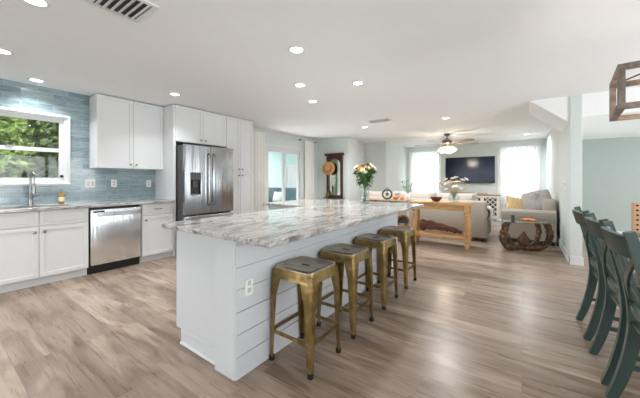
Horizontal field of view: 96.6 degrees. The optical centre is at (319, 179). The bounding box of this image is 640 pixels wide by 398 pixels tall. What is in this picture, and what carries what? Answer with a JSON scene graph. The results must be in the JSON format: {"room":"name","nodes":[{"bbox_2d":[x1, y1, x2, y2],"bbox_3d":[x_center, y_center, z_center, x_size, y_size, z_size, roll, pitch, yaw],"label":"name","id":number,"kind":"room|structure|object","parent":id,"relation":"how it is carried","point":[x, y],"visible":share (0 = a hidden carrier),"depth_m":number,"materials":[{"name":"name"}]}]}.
{"room":"open-plan kitchen","nodes":[
{"label":"open-plan kitchen","id":0,"kind":"room"},
{"bbox_2d":[0,79,316,205],"bbox_3d":[-3.000,0.000,4.728,0.120,2.440,9.850,0,0,35],"label":"wall","id":1,"kind":"structure","parent":0,"point":[131,183],"depth_m":4.03,"materials":[{"name":"blue tile"}]},
{"bbox_2d":[0,106,69,186],"bbox_3d":[-3.826,-0.403,3.518,0.130,0.965,1.130,0,0,35],"label":"window","id":2,"kind":"structure","parent":1,"relation":"in","point":[63,179],"depth_m":3.79,"materials":[{"name":"white paint"}]},
{"bbox_2d":[85,179,94,187],"bbox_3d":[-3.336,0.050,4.139,0.011,0.116,0.118,0,0,35],"label":"light switch","id":3,"kind":"object","parent":1,"relation":"attached to","point":[88,182],"visible":1,"depth_m":4.13,"materials":[{"name":"white plastic"}]},
{"bbox_2d":[111,179,116,186],"bbox_3d":[-3.167,0.050,4.380,0.009,0.116,0.074,0,0,35],"label":"wall outlet","id":4,"kind":"object","parent":1,"relation":"attached to","point":[113,181],"visible":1,"depth_m":4.38,"materials":[{"name":"white plastic"}]},
{"bbox_2d":[89,94,163,169],"bbox_3d":[-2.949,-0.688,4.409,0.325,1.035,0.909,0,0,35],"label":"upper cabinet","id":5,"kind":"object","parent":1,"relation":"attached to","point":[123,133],"visible":1,"depth_m":4.26,"materials":[{"name":"white paint"}]},
{"bbox_2d":[146,180,150,186],"bbox_3d":[-2.878,0.060,4.788,0.009,0.116,0.074,0,0,35],"label":"wall outlet","id":6,"kind":"object","parent":1,"relation":"attached to","point":[148,182],"visible":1,"depth_m":4.78,"materials":[{"name":"white plastic"}]},
{"bbox_2d":[265,143,303,210],"bbox_3d":[-0.964,0.260,7.581,0.126,2.320,1.540,0,0,35],"label":"door","id":7,"kind":"structure","parent":1,"relation":"in","point":[272,147],"depth_m":7.56,"materials":[{"name":"white paint"}]},
{"bbox_2d":[253,130,316,142],"bbox_3d":[-0.870,-1.133,7.558,0.085,0.045,2.630,0,0,35],"label":"curtain rod","id":8,"kind":"object","parent":1,"relation":"attached to","point":[253,130],"visible":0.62,"depth_m":7.46,"materials":[{"name":"white paint"}]},
{"bbox_2d":[253,131,265,211],"bbox_3d":[-1.430,0.033,6.686,0.084,2.315,0.420,0,0,35],"label":"curtain","id":9,"kind":"object","parent":8,"relation":"hanging from","point":[259,185],"visible":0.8,"depth_m":6.71,"materials":[{"name":"white fabric"}]},
{"bbox_2d":[305,140,313,198],"bbox_3d":[-0.303,0.033,8.277,0.084,2.315,0.440,0,0,35],"label":"curtain","id":10,"kind":"object","parent":8,"relation":"hanging from","point":[309,146],"visible":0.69,"depth_m":8.25,"materials":[{"name":"white fabric"}]},
{"bbox_2d":[269,152,296,187],"bbox_3d":[-1.276,-0.055,10.779,4.060,2.650,0.120,0,0,35],"label":"wall","id":11,"kind":"structure","parent":0,"point":[275,158],"depth_m":10.96,"materials":[{"name":"paint"}]},
{"bbox_2d":[285,164,296,187],"bbox_3d":[-1.014,-0.030,10.483,0.730,1.100,0.060,0,0,35],"label":"window","id":12,"kind":"structure","parent":11,"relation":"in","point":[290,169],"depth_m":10.51,"materials":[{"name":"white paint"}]},
{"bbox_2d":[0,0,639,146],"bbox_3d":[1.882,-1.280,3.471,9.540,0.120,13.640,0,0,35],"label":"ceiling","id":13,"kind":"structure","parent":0,"point":[480,65],"depth_m":2.79,"materials":[{"name":"paint"}]},
{"bbox_2d":[0,48,13,54],"bbox_3d":[-3.007,-1.216,2.693,0.164,0.008,0.164,0,0,35],"label":"recessed light","id":14,"kind":"object","parent":13,"relation":"in","point":[2,51],"visible":1,"depth_m":2.72,"materials":[{"name":"white"}]},
{"bbox_2d":[22,0,50,7],"bbox_3d":[-1.938,-1.216,1.936,0.164,0.008,0.164,0,0,35],"label":"recessed light","id":15,"kind":"object","parent":13,"relation":"in","point":[38,3],"visible":1,"depth_m":1.96,"materials":[{"name":"white plastic"}]},
{"bbox_2d":[27,78,45,82],"bbox_3d":[-3.465,-1.216,3.482,0.164,0.008,0.164,0,0,35],"label":"recessed light","id":16,"kind":"object","parent":13,"relation":"in","point":[30,79],"visible":1,"depth_m":3.49,"materials":[{"name":"white plastic"}]},
{"bbox_2d":[86,0,158,22],"bbox_3d":[-1.363,-1.210,1.969,0.340,0.019,0.320,0,0,35],"label":"ceiling vent","id":17,"kind":"object","parent":13,"relation":"in","point":[135,11],"visible":1,"depth_m":2.00,"materials":[{"name":"white metal"}]},
{"bbox_2d":[168,92,180,95],"bbox_3d":[-2.062,-1.216,4.045,0.164,0.008,0.164,0,0,35],"label":"recessed light","id":18,"kind":"object","parent":13,"relation":"in","point":[169,93],"visible":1,"depth_m":4.04,"materials":[{"name":"white"}]},
{"bbox_2d":[288,46,304,53],"bbox_3d":[-0.219,-1.216,2.667,0.164,0.008,0.164,0,0,35],"label":"recessed light","id":19,"kind":"object","parent":13,"relation":"in","point":[292,49],"visible":1,"depth_m":2.66,"materials":[{"name":"white paint"}]},
{"bbox_2d":[294,83,306,86],"bbox_3d":[-0.252,-1.216,3.659,0.164,0.008,0.164,0,0,35],"label":"recessed light","id":20,"kind":"object","parent":13,"relation":"in","point":[295,84],"visible":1,"depth_m":3.65,"materials":[{"name":"white"}]},
{"bbox_2d":[352,81,364,84],"bbox_3d":[0.478,-1.216,3.582,0.164,0.008,0.164,0,0,35],"label":"recessed light","id":21,"kind":"object","parent":13,"relation":"in","point":[354,82],"visible":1,"depth_m":3.57,"materials":[{"name":"white plastic"}]},
{"bbox_2d":[366,118,392,122],"bbox_3d":[1.224,-1.210,5.848,0.480,0.019,0.240,0,0,35],"label":"ceiling vent","id":22,"kind":"object","parent":13,"relation":"in","point":[385,119],"visible":1,"depth_m":5.79,"materials":[{"name":"white metal"}]},
{"bbox_2d":[415,134,478,153],"bbox_3d":[3.311,-0.966,7.603,1.558,0.509,1.635,0,0,35],"label":"ceiling fan","id":23,"kind":"object","parent":13,"relation":"hanging from","point":[446,142],"visible":1,"depth_m":7.50,"materials":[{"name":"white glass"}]},
{"bbox_2d":[609,60,639,121],"bbox_3d":[2.242,-0.828,1.721,0.660,0.785,0.500,0,0,41],"label":"pendant lantern","id":24,"kind":"object","parent":13,"relation":"hanging from","point":[619,81],"visible":1,"depth_m":1.76,"materials":[{"name":"brown wood"}]},
{"bbox_2d":[0,221,639,397],"bbox_3d":[1.876,1.280,3.463,9.540,0.120,13.620,0,0,35],"label":"floor","id":25,"kind":"structure","parent":0,"point":[487,319],"depth_m":2.15,"materials":[{"name":"brown wood"}]},
{"bbox_2d":[0,208,87,293],"bbox_3d":[-3.449,0.786,3.425,0.647,0.868,0.920,0,0,35],"label":"base cabinet","id":26,"kind":"object","parent":25,"relation":"on","point":[48,246],"visible":0.99,"depth_m":3.28,"materials":[{"name":"white paint"}]},
{"bbox_2d":[87,205,140,274],"bbox_3d":[-2.987,0.789,4.038,0.638,0.862,0.604,0,0,35],"label":"dishwasher","id":27,"kind":"object","parent":25,"relation":"on","point":[114,232],"visible":0.91,"depth_m":3.85,"materials":[{"name":"silver metal"}]},
{"bbox_2d":[139,202,172,262],"bbox_3d":[-2.689,0.786,4.494,0.651,0.868,0.464,0,0,35],"label":"base cabinet","id":28,"kind":"object","parent":25,"relation":"on","point":[156,241],"visible":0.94,"depth_m":4.31,"materials":[{"name":"white paint"}]},
{"bbox_2d":[155,104,225,256],"bbox_3d":[-2.270,0.007,5.089,0.647,2.425,0.982,0,0,35],"label":"tall cabinet","id":29,"kind":"object","parent":25,"relation":"on","point":[182,125],"visible":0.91,"depth_m":4.70,"materials":[{"name":"white paint"}]},
{"bbox_2d":[176,144,232,254],"bbox_3d":[-2.139,0.328,5.021,0.905,1.785,0.920,0,0,35],"label":"refrigerator","id":30,"kind":"object","parent":25,"relation":"on","point":[204,174],"visible":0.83,"depth_m":4.68,"materials":[{"name":"silver metal"}]},
{"bbox_2d":[220,116,252,214],"bbox_3d":[-1.799,0.007,5.754,0.647,2.425,0.637,0,0,35],"label":"pantry cabinet","id":31,"kind":"object","parent":25,"relation":"on","point":[239,132],"visible":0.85,"depth_m":5.61,"materials":[{"name":"white paint"}]},
{"bbox_2d":[177,206,397,380],"bbox_3d":[-0.312,0.787,3.263,1.480,0.865,2.755,0,0,35],"label":"kitchen island","id":32,"kind":"object","parent":25,"relation":"on","point":[224,286],"visible":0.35,"depth_m":1.95,"materials":[{"name":"paint"}]},
{"bbox_2d":[245,278,252,296],"bbox_3d":[-0.449,0.676,1.800,0.008,0.103,0.064,0,0,35],"label":"outlet","id":33,"kind":"object","parent":32,"relation":"attached to","point":[248,281],"depth_m":1.79,"materials":[{"name":"white plastic"}]},
{"bbox_2d":[162,199,423,247],"bbox_3d":[-0.216,0.338,3.186,1.905,0.032,2.850,0,0,35],"label":"island countertop","id":34,"kind":"structure","parent":32,"relation":"on","point":[307,218],"depth_m":2.21,"materials":[{"name":"stone"}]},
{"bbox_2d":[353,163,377,203],"bbox_3d":[0.610,0.044,3.860,0.325,0.556,0.326,0,0,35],"label":"flower vase","id":35,"kind":"object","parent":34,"relation":"on","point":[367,175],"visible":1,"depth_m":3.81,"materials":[{"name":"clear glass"}]},
{"bbox_2d":[269,256,340,380],"bbox_3d":[-0.098,0.900,1.981,0.360,0.640,0.360,0,0,35],"label":"counter stool","id":36,"kind":"object","parent":25,"relation":"on","point":[307,272],"visible":1,"depth_m":1.90,"materials":[{"name":"metal"}]},
{"bbox_2d":[317,243,373,338],"bbox_3d":[0.220,0.900,2.430,0.360,0.640,0.360,0,0,35],"label":"counter stool","id":37,"kind":"object","parent":25,"relation":"on","point":[351,255],"visible":0.93,"depth_m":2.35,"materials":[{"name":"gold metal"}]},
{"bbox_2d":[353,233,397,309],"bbox_3d":[0.566,0.900,2.920,0.360,0.640,0.360,0,0,35],"label":"counter stool","id":38,"kind":"object","parent":25,"relation":"on","point":[381,242],"visible":0.89,"depth_m":2.80,"materials":[{"name":"gold metal"}]},
{"bbox_2d":[367,198,408,202],"bbox_3d":[1.438,0.820,6.150,0.840,0.800,0.400,0,0,35],"label":"side table","id":39,"kind":"object","parent":25,"relation":"on","point":[371,199],"visible":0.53,"depth_m":6.04,"materials":[{"name":"white wood"}]},
{"bbox_2d":[382,187,392,198],"bbox_3d":[1.443,0.283,6.122,0.232,0.272,0.038,0,0,11],"label":"ornament","id":40,"kind":"object","parent":39,"relation":"on","point":[384,190],"visible":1,"depth_m":6.11,"materials":[{"name":"grey metal"}]},
{"bbox_2d":[377,226,416,288],"bbox_3d":[0.930,0.900,3.434,0.360,0.640,0.360,0,0,35],"label":"counter stool","id":41,"kind":"object","parent":25,"relation":"on","point":[403,233],"visible":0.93,"depth_m":3.34,"materials":[{"name":"gold metal"}]},
{"bbox_2d":[397,214,409,241],"bbox_3d":[1.644,0.947,5.698,0.357,0.546,0.380,0,0,35],"label":"jug","id":42,"kind":"object","parent":25,"relation":"on","point":[403,220],"visible":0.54,"depth_m":5.63,"materials":[{"name":"brown ceramic"}]},
{"bbox_2d":[402,181,415,216],"bbox_3d":[1.874,0.607,6.113,0.283,1.226,0.313,0,0,-11],"label":"twig","id":43,"kind":"object","parent":42,"relation":"in","point":[407,193],"visible":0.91,"depth_m":6.11,"materials":[{"name":"white plant"}]},
{"bbox_2d":[361,191,490,241],"bbox_3d":[2.332,0.746,6.772,2.940,0.948,0.950,0,0,35],"label":"sectional sofa","id":44,"kind":"object","parent":25,"relation":"on","point":[480,215],"visible":0.41,"depth_m":5.96,"materials":[{"name":"beige fabric"}]},
{"bbox_2d":[367,191,398,197],"bbox_3d":[1.547,0.520,7.151,0.860,0.495,0.283,0,0,35],"label":"cushion","id":45,"kind":"object","parent":44,"relation":"on","point":[369,193],"depth_m":7.11,"materials":[{"name":"beige fabric"}]},
{"bbox_2d":[398,191,434,198],"bbox_3d":[2.232,0.520,6.666,0.860,0.495,0.283,0,0,35],"label":"cushion","id":46,"kind":"object","parent":44,"relation":"on","point":[418,195],"depth_m":6.54,"materials":[{"name":"beige fabric"}]},
{"bbox_2d":[435,192,476,200],"bbox_3d":[2.918,0.520,6.180,0.860,0.495,0.283,0,0,35],"label":"cushion","id":47,"kind":"object","parent":44,"relation":"on","point":[459,196],"depth_m":6.06,"materials":[{"name":"grey fabric"}]},
{"bbox_2d":[487,206,492,222],"bbox_3d":[3.420,0.699,5.861,0.234,0.319,0.486,0,0,35],"label":"throw blanket","id":48,"kind":"object","parent":44,"relation":"on","point":[488,207],"visible":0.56,"depth_m":5.64,"materials":[{"name":"white fabric"}]},
{"bbox_2d":[410,200,473,249],"bbox_3d":[2.285,0.815,5.391,1.060,0.810,0.400,0,0,33],"label":"console table","id":49,"kind":"object","parent":25,"relation":"on","point":[440,205],"visible":0.85,"depth_m":5.23,"materials":[{"name":"brown wood"}]},
{"bbox_2d":[430,197,441,201],"bbox_3d":[2.208,0.366,5.420,0.216,0.085,0.216,0,0,35],"label":"wooden bowl","id":50,"kind":"object","parent":49,"relation":"on","point":[435,199],"visible":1,"depth_m":5.35,"materials":[{"name":"red wood"}]},
{"bbox_2d":[416,229,463,239],"bbox_3d":[2.285,1.025,5.391,0.860,0.060,0.340,0,0,33],"label":"shelf","id":51,"kind":"object","parent":49,"relation":"attached to","point":[443,234],"depth_m":5.30,"materials":[{"name":"brown wood"}]},
{"bbox_2d":[419,219,462,233],"bbox_3d":[2.288,0.871,5.387,0.745,0.226,0.224,0,0,35],"label":"driftwood log","id":52,"kind":"object","parent":49,"relation":"on","point":[424,224],"visible":1,"depth_m":5.38,"materials":[{"name":"brown wood"}]},
{"bbox_2d":[437,176,469,201],"bbox_3d":[2.442,0.168,5.256,0.558,0.483,0.363,0,0,35],"label":"flower vase","id":53,"kind":"object","parent":49,"relation":"on","point":[448,183],"visible":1,"depth_m":5.25,"materials":[{"name":"clear glass"}]},
{"bbox_2d":[476,194,500,217],"bbox_3d":[4.743,0.835,9.157,1.800,0.770,0.432,0,0,35],"label":"media cabinet","id":54,"kind":"object","parent":25,"relation":"on","point":[493,200],"visible":0.12,"depth_m":8.60,"materials":[{"name":"white wood"}]},
{"bbox_2d":[458,192,487,194],"bbox_3d":[4.816,0.414,9.051,0.900,0.069,0.100,0,0,35],"label":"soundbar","id":55,"kind":"object","parent":54,"relation":"on","point":[484,193],"visible":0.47,"depth_m":8.90,"materials":[{"name":"white"}]},
{"bbox_2d":[491,218,560,250],"bbox_3d":[3.558,0.969,4.955,1.070,0.542,0.663,0,0,7],"label":"glass side table","id":56,"kind":"object","parent":25,"relation":"on","point":[523,239],"visible":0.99,"depth_m":4.91,"materials":[{"name":"brown"}]},
{"bbox_2d":[501,191,556,245],"bbox_3d":[4.430,0.731,6.084,0.860,0.979,1.610,0,0,35],"label":"loveseat","id":57,"kind":"object","parent":25,"relation":"on","point":[548,211],"visible":0.47,"depth_m":5.42,"materials":[{"name":"beige fabric"}]},
{"bbox_2d":[505,195,523,208],"bbox_3d":[4.033,0.510,5.869,0.451,0.393,0.209,0,0,23],"label":"throw pillow","id":58,"kind":"object","parent":57,"relation":"on","point":[516,203],"visible":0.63,"depth_m":5.83,"materials":[{"name":"yellow fabric"}]},
{"bbox_2d":[529,192,539,200],"bbox_3d":[4.390,0.480,5.750,0.316,0.478,0.560,0,0,35],"label":"cushion","id":59,"kind":"object","parent":57,"relation":"on","point":[534,196],"depth_m":5.57,"materials":[{"name":"grey fabric"}]},
{"bbox_2d":[521,190,551,209],"bbox_3d":[4.281,0.420,5.631,0.516,0.466,0.273,0,0,43],"label":"throw pillow","id":60,"kind":"object","parent":57,"relation":"on","point":[528,203],"visible":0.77,"depth_m":5.57,"materials":[{"name":"white fabric"}]},
{"bbox_2d":[572,206,639,340],"bbox_3d":[2.334,0.728,2.207,0.580,0.997,0.470,0,0,35],"label":"dining chair","id":61,"kind":"object","parent":25,"relation":"on","point":[596,273],"visible":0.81,"depth_m":2.23,"materials":[{"name":"teal paint"}]},
{"bbox_2d":[584,212,639,385],"bbox_3d":[1.993,0.728,1.725,0.580,0.997,0.470,0,0,35],"label":"dining chair","id":62,"kind":"object","parent":25,"relation":"on","point":[614,293],"visible":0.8,"depth_m":1.80,"materials":[{"name":"teal paint"}]},
{"bbox_2d":[600,221,639,397],"bbox_3d":[1.704,0.728,1.317,0.580,0.997,0.470,0,0,35],"label":"dining chair","id":63,"kind":"object","parent":25,"relation":"on","point":[625,245],"visible":1,"depth_m":1.53,"materials":[{"name":"teal paint"}]},
{"bbox_2d":[631,203,639,240],"bbox_3d":[3.339,0.728,2.595,0.590,0.986,0.545,0,0,35],"label":"wine rack","id":64,"kind":"object","parent":25,"relation":"on","point":[635,207],"visible":0.53,"depth_m":2.91,"materials":[{"name":"beige wood"}]},
{"bbox_3d":[-3.988,0.786,2.663,0.647,0.868,0.939,0,0,35],"label":"base cabinet","id":65,"kind":"object","parent":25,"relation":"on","visible":0},
{"bbox_2d":[0,198,174,212],"bbox_3d":[-3.398,0.333,3.478,0.666,0.035,2.949,0,0,35],"label":"countertop","id":66,"kind":"structure","parent":65,"relation":"on","point":[37,207],"depth_m":3.66,"materials":[{"name":"stone"}]},
{"bbox_2d":[28,171,41,204],"bbox_3d":[-3.546,0.100,3.560,0.218,0.431,0.132,0,0,35],"label":"faucet","id":67,"kind":"object","parent":66,"relation":"on","point":[32,188],"visible":0.95,"depth_m":3.56,"materials":[{"name":"silver metal"}]},
{"bbox_2d":[58,189,64,203],"bbox_3d":[-3.438,0.215,3.795,0.069,0.201,0.066,0,0,35],"label":"soap bottle","id":68,"kind":"object","parent":66,"relation":"on","point":[61,197],"visible":1,"depth_m":3.78,"materials":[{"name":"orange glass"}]},
{"bbox_2d":[317,137,357,200],"bbox_3d":[0.468,0.000,8.656,1.240,2.440,0.570,0,0,35],"label":"wall","id":69,"kind":"structure","parent":0,"point":[348,146],"depth_m":8.35,"materials":[{"name":"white paint"}]},
{"bbox_2d":[324,152,343,198],"bbox_3d":[0.401,-0.120,8.267,0.640,1.320,0.137,0,0,35],"label":"mirror","id":70,"kind":"object","parent":69,"relation":"attached to","point":[334,180],"visible":0.92,"depth_m":8.28,"materials":[{"name":"brown wood"}]},
{"bbox_2d":[322,162,334,174],"bbox_3d":[0.225,-0.341,8.259,0.390,0.388,0.161,0,0,25],"label":"straw hat","id":71,"kind":"object","parent":70,"relation":"hanging from","point":[328,168],"visible":1,"depth_m":8.25,"materials":[{"name":"beige wicker"}]},
{"bbox_2d":[329,159,339,194],"bbox_3d":[0.435,-0.085,8.315,0.430,1.050,0.001,0,0,35],"label":"mirror glass","id":72,"kind":"object","parent":70,"relation":"attached to","point":[334,178],"depth_m":8.30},
{"bbox_2d":[358,142,363,152],"bbox_3d":[1.173,0.000,9.150,0.120,2.440,1.050,0,0,35],"label":"wall","id":73,"kind":"structure","parent":0,"point":[360,145],"depth_m":9.24,"materials":[{"name":"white paint"}]},
{"bbox_2d":[358,152,363,200],"bbox_3d":[1.221,0.165,9.067,0.050,2.110,0.750,0,0,35],"label":"door","id":74,"kind":"structure","parent":73,"relation":"in","point":[360,154],"depth_m":9.17,"materials":[{"name":"white paint"}]},
{"bbox_2d":[364,141,386,196],"bbox_3d":[1.805,0.000,9.272,0.770,2.440,0.120,0,0,35],"label":"wall","id":75,"kind":"structure","parent":0,"point":[375,153],"depth_m":9.17,"materials":[{"name":"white paint"}]},
{"bbox_2d":[387,142,406,196],"bbox_3d":[2.668,0.000,9.929,0.120,2.440,1.950,0,0,35],"label":"wall","id":76,"kind":"structure","parent":0,"point":[396,154],"depth_m":9.76,"materials":[{"name":"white paint"}]},
{"bbox_2d":[407,138,545,193],"bbox_3d":[4.988,0.000,9.554,4.340,2.440,0.120,0,0,35],"label":"wall","id":77,"kind":"structure","parent":0,"point":[484,148],"depth_m":9.27,"materials":[{"name":"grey paint"}]},
{"bbox_2d":[446,156,494,182],"bbox_3d":[4.951,-0.330,9.450,1.460,0.860,0.092,0,0,35],"label":"television","id":78,"kind":"object","parent":77,"relation":"attached to","point":[481,169],"visible":0.9,"depth_m":9.36,"materials":[{"name":"black plastic"}]},
{"bbox_3d":[6.035,-1.016,8.679,1.120,0.032,0.100,0,0,35],"label":"curtain rod","id":79,"kind":"object","parent":77,"relation":"attached to","visible":0},
{"bbox_2d":[498,147,517,217],"bbox_3d":[5.791,0.095,8.802,0.520,2.210,0.079,0,0,35],"label":"sheer curtain","id":80,"kind":"object","parent":79,"relation":"hanging from","point":[507,176],"visible":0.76,"depth_m":8.80,"materials":[{"name":"white fabric"}]},
{"bbox_2d":[501,151,535,166],"bbox_3d":[5.980,-0.625,8.601,0.860,0.470,0.016,0,0,35],"label":"lace valance","id":81,"kind":"object","parent":79,"relation":"hanging from","point":[521,158],"visible":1,"depth_m":8.58,"materials":[{"name":"white fabric"}]},
{"bbox_2d":[519,145,539,198],"bbox_3d":[6.232,0.095,8.490,0.520,2.210,0.079,0,0,35],"label":"sheer curtain","id":82,"kind":"object","parent":79,"relation":"hanging from","point":[529,175],"visible":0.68,"depth_m":8.49,"materials":[{"name":"white fabric"}]},
{"bbox_3d":[3.782,-1.016,10.273,1.160,0.032,0.100,0,0,35],"label":"curtain rod","id":83,"kind":"object","parent":77,"relation":"attached to","visible":0},
{"bbox_2d":[409,152,423,191],"bbox_3d":[3.530,0.095,10.403,0.540,2.210,0.079,0,0,35],"label":"sheer curtain","id":84,"kind":"object","parent":83,"relation":"hanging from","point":[416,176],"visible":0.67,"depth_m":10.40,"materials":[{"name":"white fabric"}]},
{"bbox_2d":[412,155,436,168],"bbox_3d":[3.727,-0.625,10.196,0.900,0.470,0.016,0,0,35],"label":"lace valance","id":85,"kind":"object","parent":83,"relation":"hanging from","point":[426,162],"visible":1,"depth_m":10.19,"materials":[{"name":"white fabric"}]},
{"bbox_2d":[425,151,440,196],"bbox_3d":[3.987,0.095,10.079,0.540,2.210,0.079,0,0,35],"label":"sheer curtain","id":86,"kind":"object","parent":83,"relation":"hanging from","point":[432,175],"visible":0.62,"depth_m":10.07,"materials":[{"name":"white fabric"}]},
{"bbox_2d":[546,94,581,262],"bbox_3d":[5.152,0.000,6.189,0.144,2.440,5.184,0,0,35],"label":"wall","id":87,"kind":"structure","parent":0,"point":[563,149],"depth_m":4.26,"materials":[{"name":"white paint"}]},
{"bbox_2d":[528,96,569,131],"bbox_3d":[3.732,-1.025,4.691,0.470,0.390,1.030,0,0,35],"label":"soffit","id":88,"kind":"structure","parent":87,"relation":"attached to","point":[555,112],"depth_m":4.31,"materials":[{"name":"paint"}]},
{"bbox_2d":[569,255,583,265],"bbox_3d":[3.663,1.155,4.075,0.158,0.130,0.014,0,0,35],"label":"baseboard","id":89,"kind":"structure","parent":87,"relation":"attached to","point":[574,260],"depth_m":4.07,"materials":[{"name":"white paint"}]},
{"bbox_2d":[582,136,639,231],"bbox_3d":[7.015,0.000,5.668,3.500,2.440,0.120,0,0,35],"label":"wall","id":90,"kind":"structure","parent":0,"point":[610,166],"depth_m":6.12,"materials":[{"name":"green paint"}]},
{"bbox_2d":[582,87,639,139],"bbox_3d":[6.071,-1.060,4.334,3.500,0.320,3.150,0,0,35],"label":"ceiling","id":91,"kind":"structure","parent":0,"point":[596,124],"depth_m":4.24,"materials":[{"name":"paint"}]},
{"label":"outside","id":92,"kind":"structure","parent":0,"visible":0},
{"bbox_3d":[2.889,1.430,4.081,60.000,0.300,70.000,0,0,35],"label":"ground","id":93,"kind":"structure","parent":92,"visible":0},
{"bbox_2d":[269,187,296,209],"bbox_3d":[-1.516,0.770,9.540,1.500,1.020,0.780,0,0,35],"label":"sofa","id":94,"kind":"object","parent":93,"relation":"on","point":[290,193],"visible":0.13,"depth_m":9.44,"materials":[{"name":"fabric"}]},
{"bbox_2d":[269,187,278,201],"bbox_3d":[-1.668,0.520,9.966,0.720,0.520,0.220,0,0,35],"label":"cushion","id":95,"kind":"object","parent":94,"relation":"on","point":[271,189],"depth_m":9.84,"materials":[{"name":"fabric"}]},
{"bbox_2d":[272,191,281,201],"bbox_3d":[-1.435,0.560,9.568,0.360,0.348,0.172,0,0,35],"label":"pillow","id":96,"kind":"object","parent":94,"relation":"on","point":[277,195],"visible":0.98,"depth_m":9.50,"materials":[{"name":"white fabric"}]},
{"bbox_2d":[279,188,296,200],"bbox_3d":[-1.064,0.520,9.538,0.720,0.520,0.220,0,0,35],"label":"cushion","id":97,"kind":"object","parent":94,"relation":"on","point":[290,193],"depth_m":9.36,"materials":[{"name":"fabric"}]},
{"bbox_3d":[-8.618,1.266,4.632,8.580,0.032,9.600,0,0,35],"label":"lawn","id":98,"kind":"structure","parent":93,"relation":"on","visible":0},
{"bbox_2d":[0,116,37,177],"bbox_3d":[-5.701,-0.279,4.530,2.148,3.089,1.727,0,0,35],"label":"tree","id":99,"kind":"object","parent":98,"relation":"on","point":[13,163],"visible":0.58,"depth_m":4.63,"materials":[{"name":"green plant"}]},
{"bbox_2d":[13,117,53,177],"bbox_3d":[-8.079,-1.355,6.933,2.904,5.244,4.614,0,0,35],"label":"tree","id":100,"kind":"object","parent":98,"relation":"on","point":[35,127],"visible":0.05,"depth_m":6.83,"materials":[{"name":"green plant"}]},
{"bbox_2d":[34,121,58,177],"bbox_3d":[-4.878,-0.416,6.109,2.126,3.363,1.785,0,0,35],"label":"tree","id":101,"kind":"object","parent":98,"relation":"on","point":[49,163],"visible":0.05,"depth_m":5.47,"materials":[{"name":"green plant"}]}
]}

